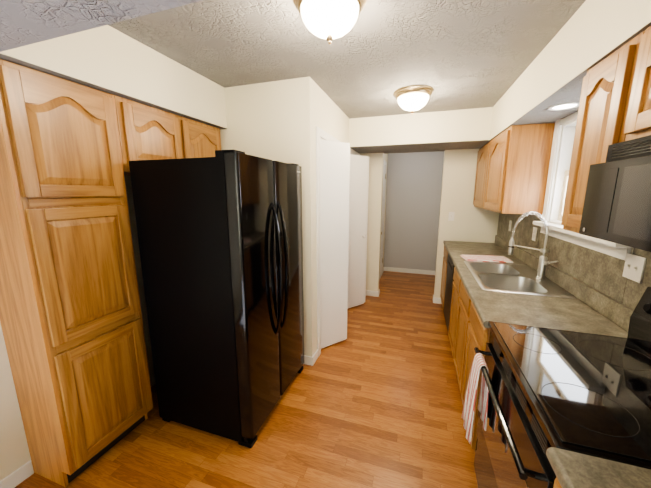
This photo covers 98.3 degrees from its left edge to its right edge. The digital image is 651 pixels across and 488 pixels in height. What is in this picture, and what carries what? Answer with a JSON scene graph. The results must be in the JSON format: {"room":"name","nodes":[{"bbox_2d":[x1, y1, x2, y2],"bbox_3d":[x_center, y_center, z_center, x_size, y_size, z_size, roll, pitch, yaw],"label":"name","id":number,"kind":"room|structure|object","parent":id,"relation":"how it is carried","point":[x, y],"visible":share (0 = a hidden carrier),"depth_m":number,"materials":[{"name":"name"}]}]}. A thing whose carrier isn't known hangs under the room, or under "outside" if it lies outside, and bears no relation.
{"room":"kitchen","nodes":[
{"label":"kitchen","id":0,"kind":"room"},
{"bbox_2d":[0,175,155,480],"bbox_3d":[-1.923,0.209,0.782,0.120,2.440,4.400,3,11,18],"label":"wall","id":1,"kind":"structure","parent":0,"point":[14,452],"depth_m":1.52,"materials":[{"name":"beige paint"}]},
{"bbox_2d":[114,95,220,175],"bbox_3d":[-1.197,-0.719,2.094,0.352,0.422,0.901,3,11,18],"label":"upper cabinet","id":2,"kind":"object","parent":1,"relation":"attached to","point":[146,132],"visible":0.62,"depth_m":1.85,"materials":[{"name":"brown wood"}]},
{"bbox_2d":[0,267,440,487],"bbox_3d":[-0.216,1.153,2.164,2.390,0.085,7.720,3,11,18],"label":"baseboard","id":3,"kind":"structure","parent":1,"relation":"attached to","point":[15,478],"depth_m":2.58,"materials":[{"name":"white wood"}]},
{"bbox_2d":[0,0,202,51],"bbox_3d":[-0.677,-0.609,-0.600,4.200,0.329,2.870,3,11,18],"label":"ceiling","id":4,"kind":"structure","parent":0,"point":[24,22],"depth_m":0.88,"materials":[{"name":"beige paint"}]},
{"bbox_2d":[0,25,226,128],"bbox_3d":[-1.257,-1.052,1.810,0.380,0.329,1.430,3,11,18],"label":"ceiling soffit","id":5,"kind":"structure","parent":0,"point":[109,59],"depth_m":1.60,"materials":[{"name":"beige paint"}]},
{"bbox_2d":[15,271,477,487],"bbox_3d":[0.148,1.195,2.308,4.200,0.050,8.200,3,11,18],"label":"floor","id":6,"kind":"structure","parent":0,"point":[373,400],"depth_m":1.88,"materials":[{"name":"laminate"}]},
{"bbox_2d":[0,59,152,486],"bbox_3d":[-1.414,0.230,1.590,0.352,2.107,0.496,3,11,18],"label":"pantry cabinet","id":7,"kind":"object","parent":6,"relation":"on","point":[71,321],"visible":1,"depth_m":1.44,"materials":[{"name":"brown wood"}]},
{"bbox_2d":[129,149,303,447],"bbox_3d":[-0.638,0.305,2.083,0.811,1.782,0.854,3,11,18],"label":"refrigerator","id":8,"kind":"object","parent":6,"relation":"on","point":[220,237],"visible":1,"depth_m":1.71,"materials":[{"name":"black metal"}]},
{"bbox_2d":[440,245,447,309],"bbox_3d":[1.844,0.489,3.594,0.632,0.874,0.555,3,11,18],"label":"base cabinet","id":9,"kind":"object","parent":6,"relation":"on","point":[443,278],"visible":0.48,"depth_m":3.65,"materials":[{"name":"brown wood"}]},
{"bbox_2d":[444,254,454,330],"bbox_3d":[1.640,0.584,3.057,0.588,0.858,0.598,3,11,18],"label":"dishwasher","id":10,"kind":"object","parent":6,"relation":"on","point":[449,283],"visible":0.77,"depth_m":3.10,"materials":[{"name":"black metal"}]},
{"bbox_2d":[448,267,456,350],"bbox_3d":[1.487,0.687,2.515,0.632,0.874,0.533,3,11,18],"label":"base cabinet","id":11,"kind":"object","parent":6,"relation":"on","point":[453,297],"depth_m":2.71,"materials":[{"name":"brown wood"}]},
{"bbox_2d":[443,241,650,487],"bbox_3d":[1.355,0.305,2.057,0.644,0.039,3.671,3,11,18],"label":"countertop","id":12,"kind":"structure","parent":11,"relation":"on","point":[571,469],"depth_m":1.47,"materials":[{"name":"laminate"}]},
{"bbox_2d":[460,254,512,262],"bbox_3d":[1.579,0.141,2.784,0.404,0.018,0.244,2,11,10],"label":"folded towel","id":13,"kind":"object","parent":12,"relation":"on","point":[488,258],"visible":1,"depth_m":2.74,"materials":[{"name":"fabric"}]},
{"bbox_2d":[464,261,574,298],"bbox_3d":[1.444,0.343,2.246,0.525,0.194,0.868,3,11,18],"label":"sink","id":14,"kind":"object","parent":12,"relation":"in","point":[509,278],"visible":0.48,"depth_m":2.23,"materials":[{"name":"silver metal"}]},
{"bbox_2d":[508,211,558,278],"bbox_3d":[1.588,0.004,2.164,0.225,0.502,0.357,3,11,18],"label":"faucet","id":15,"kind":"object","parent":12,"relation":"on","point":[543,262],"visible":1,"depth_m":2.12,"materials":[{"name":"silver metal"}]},
{"bbox_2d":[452,271,467,378],"bbox_3d":[1.348,0.764,2.098,0.632,0.874,0.598,3,11,18],"label":"base cabinet","id":16,"kind":"object","parent":6,"relation":"on","point":[458,319],"depth_m":2.33,"materials":[{"name":"brown wood"}]},
{"bbox_2d":[457,295,489,449],"bbox_3d":[1.214,0.838,1.692,0.632,0.874,0.530,3,11,18],"label":"base cabinet","id":17,"kind":"object","parent":6,"relation":"on","point":[468,332],"depth_m":1.81,"materials":[{"name":"brown wood"}]},
{"bbox_2d":[553,477,561,487],"bbox_3d":[0.843,1.044,0.572,0.632,0.874,0.322,3,11,18],"label":"base cabinet","id":18,"kind":"object","parent":6,"relation":"on","point":[557,484],"visible":0.02,"depth_m":0.71,"materials":[{"name":"brown wood"}]},
{"bbox_2d":[474,287,650,487],"bbox_3d":[0.982,0.805,1.066,0.670,1.165,0.764,3,11,18],"label":"range","id":19,"kind":"object","parent":6,"relation":"on","point":[584,393],"visible":1,"depth_m":1.00,"materials":[{"name":"black"}]},
{"bbox_2d":[462,353,488,443],"bbox_3d":[0.741,0.743,1.377,0.084,0.405,0.167,3,11,18],"label":"hanging towel","id":20,"kind":"object","parent":19,"relation":"hanging from","point":[479,362],"visible":0.98,"depth_m":1.36,"materials":[{"name":"white fabric"}]},
{"bbox_2d":[220,76,315,356],"bbox_3d":[-0.654,-0.124,2.599,1.150,2.440,0.100,3,11,18],"label":"wall","id":21,"kind":"structure","parent":0,"point":[273,120],"depth_m":2.34,"materials":[{"name":"beige paint"}]},
{"bbox_2d":[314,82,348,349],"bbox_3d":[0.144,-0.261,3.341,0.100,2.440,1.830,3,11,18],"label":"wall","id":22,"kind":"structure","parent":0,"point":[331,118],"depth_m":2.59,"materials":[{"name":"beige paint"}]},
{"bbox_2d":[320,139,349,348],"bbox_3d":[0.109,0.022,2.907,0.273,2.005,0.682,3,11,18],"label":"bifold door","id":23,"kind":"structure","parent":22,"relation":"in","point":[334,192],"depth_m":2.72,"materials":[{"name":"white wood"}]},
{"bbox_2d":[316,127,359,356],"bbox_3d":[0.157,-0.099,3.385,0.113,2.105,1.794,3,11,18],"label":"trim","id":24,"kind":"structure","parent":22,"relation":"attached to","point":[321,133],"depth_m":2.55,"materials":[{"name":"white wood"}]},
{"bbox_2d":[347,154,368,308],"bbox_3d":[0.432,-0.151,3.851,0.269,2.005,0.661,3,11,18],"label":"bifold door","id":25,"kind":"structure","parent":22,"relation":"in","point":[358,203],"depth_m":3.71,"materials":[{"name":"white wood"}]},
{"bbox_2d":[108,0,585,118],"bbox_3d":[0.148,-1.279,1.854,4.200,0.100,8.200,3,11,18],"label":"ceiling","id":26,"kind":"structure","parent":0,"point":[462,54],"depth_m":1.70,"materials":[{"name":"white paint"}]},
{"bbox_2d":[293,0,366,44],"bbox_3d":[0.020,-1.028,1.301,0.344,0.194,0.344,3,11,18],"label":"ceiling light","id":27,"kind":"object","parent":26,"relation":"attached to","point":[329,20],"visible":1,"depth_m":1.24,"materials":[{"name":"white glass"}]},
{"bbox_2d":[393,85,433,114],"bbox_3d":[0.776,-1.249,2.506,0.344,0.194,0.344,3,11,18],"label":"ceiling light","id":28,"kind":"object","parent":26,"relation":"attached to","point":[412,98],"visible":1,"depth_m":2.40,"materials":[{"name":"white glass"}]},
{"bbox_2d":[383,154,387,266],"bbox_3d":[0.905,-0.543,4.877,0.120,2.440,1.370,3,11,18],"label":"wall","id":29,"kind":"structure","parent":0,"point":[386,157],"depth_m":5.39,"materials":[{"name":"beige paint"}]},
{"bbox_2d":[379,165,385,279],"bbox_3d":[0.971,-0.324,4.797,0.075,2.015,0.841,3,11,18],"label":"hall door","id":30,"kind":"structure","parent":29,"relation":"in","point":[383,198],"depth_m":5.03,"materials":[{"name":"white wood"}]},
{"bbox_2d":[381,160,386,275],"bbox_3d":[0.941,-0.355,4.798,0.016,2.100,0.980,3,11,18],"label":"door frame","id":31,"kind":"structure","parent":29,"relation":"attached to","point":[385,163],"depth_m":5.17,"materials":[{"name":"white wood"}]},
{"bbox_2d":[384,151,443,270],"bbox_3d":[1.661,-0.638,5.395,1.230,2.440,0.100,3,11,18],"label":"wall","id":32,"kind":"structure","parent":0,"point":[413,191],"depth_m":5.34,"materials":[{"name":"grey paint"}]},
{"bbox_2d":[349,107,492,153],"bbox_3d":[1.127,-1.367,3.529,1.530,0.329,0.730,3,11,18],"label":"soffit","id":33,"kind":"object","parent":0,"point":[440,131],"depth_m":3.20,"materials":[{"name":"beige paint"}]},
{"bbox_2d":[360,148,498,303],"bbox_3d":[0.884,-0.403,4.113,3.120,2.440,0.120,3,11,18],"label":"wall","id":34,"kind":"structure","parent":0,"point":[470,223],"depth_m":3.77,"materials":[{"name":"beige paint"}]},
{"bbox_2d":[448,212,454,220],"bbox_3d":[1.690,-0.372,3.779,0.072,0.118,0.015,3,11,18],"label":"light switch","id":35,"kind":"object","parent":34,"relation":"attached to","point":[451,216],"visible":1,"depth_m":3.78,"materials":[{"name":"white plastic"}]},
{"bbox_2d":[478,0,650,148],"bbox_3d":[1.562,-1.069,1.905,0.320,0.329,3.360,3,11,18],"label":"soffit","id":36,"kind":"object","parent":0,"point":[590,34],"depth_m":1.46,"materials":[{"name":"beige paint"}]},
{"bbox_2d":[548,102,579,110],"bbox_3d":[1.528,-0.880,1.802,0.168,0.008,0.168,3,11,18],"label":"recessed light","id":37,"kind":"object","parent":36,"relation":"in","point":[563,106],"visible":0.96,"depth_m":1.80,"materials":[{"name":"white"}]},
{"bbox_2d":[549,126,633,253],"bbox_3d":[1.708,0.021,1.806,0.140,2.440,3.830,3,11,18],"label":"wall","id":38,"kind":"structure","parent":0,"point":[553,190],"depth_m":2.17,"materials":[{"name":"beige paint"}]},
{"bbox_2d":[473,145,484,207],"bbox_3d":[1.962,-0.775,3.228,0.326,0.722,0.735,3,11,18],"label":"upper cabinet","id":39,"kind":"object","parent":38,"relation":"attached to","point":[480,167],"depth_m":3.36,"materials":[{"name":"brown wood"}]},
{"bbox_2d":[481,123,554,213],"bbox_3d":[1.778,-0.673,2.673,0.326,0.722,0.735,3,11,18],"label":"upper cabinet","id":40,"kind":"object","parent":38,"relation":"attached to","point":[512,168],"depth_m":2.35,"materials":[{"name":"brown wood"}]},
{"bbox_2d":[495,213,650,331],"bbox_3d":[1.650,0.072,1.916,0.024,0.468,3.671,3,11,18],"label":"backsplash","id":41,"kind":"structure","parent":38,"relation":"attached to","point":[597,281],"depth_m":1.72,"materials":[{"name":"ceramic tile"},{"name":"grout"}]},
{"bbox_2d":[532,227,536,240],"bbox_3d":[1.842,-0.088,2.485,0.008,0.118,0.072,3,11,18],"label":"electrical outlet plate","id":42,"kind":"object","parent":41,"relation":"attached to","point":[534,233],"visible":1,"depth_m":2.47,"materials":[{"name":"white plastic"}]},
{"bbox_2d":[622,253,645,282],"bbox_3d":[1.459,0.112,1.338,0.015,0.118,0.118,3,11,18],"label":"switch plate","id":43,"kind":"object","parent":41,"relation":"attached to","point":[634,267],"visible":1,"depth_m":1.33,"materials":[{"name":"white plastic"}]},
{"bbox_2d":[532,111,632,259],"bbox_3d":[1.687,-0.457,1.779,0.213,0.920,1.080,3,11,18],"label":"kitchen window","id":44,"kind":"structure","parent":38,"relation":"in","point":[558,193],"depth_m":2.14,"materials":[{"name":"white"}]},
{"bbox_2d":[561,31,644,232],"bbox_3d":[1.270,-0.391,1.139,0.327,0.722,0.348,3,11,18],"label":"upper cabinet","id":45,"kind":"object","parent":38,"relation":"attached to","point":[604,100],"visible":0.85,"depth_m":1.15,"materials":[{"name":"brown wood"}]},
{"bbox_2d":[624,26,650,140],"bbox_3d":[1.076,-0.459,0.523,0.327,0.367,0.893,3,11,18],"label":"upper cabinet","id":46,"kind":"object","parent":38,"relation":"attached to","point":[638,122],"visible":0.92,"depth_m":0.93,"materials":[{"name":"brown wood"}]},
{"bbox_2d":[579,135,650,251],"bbox_3d":[1.063,-0.125,0.665,0.398,0.332,0.747,3,11,18],"label":"microwave","id":47,"kind":"object","parent":46,"relation":"attached to","point":[617,206],"visible":1,"depth_m":0.89,"materials":[{"name":"black plastic"},{"name":"glass"}]}
]}

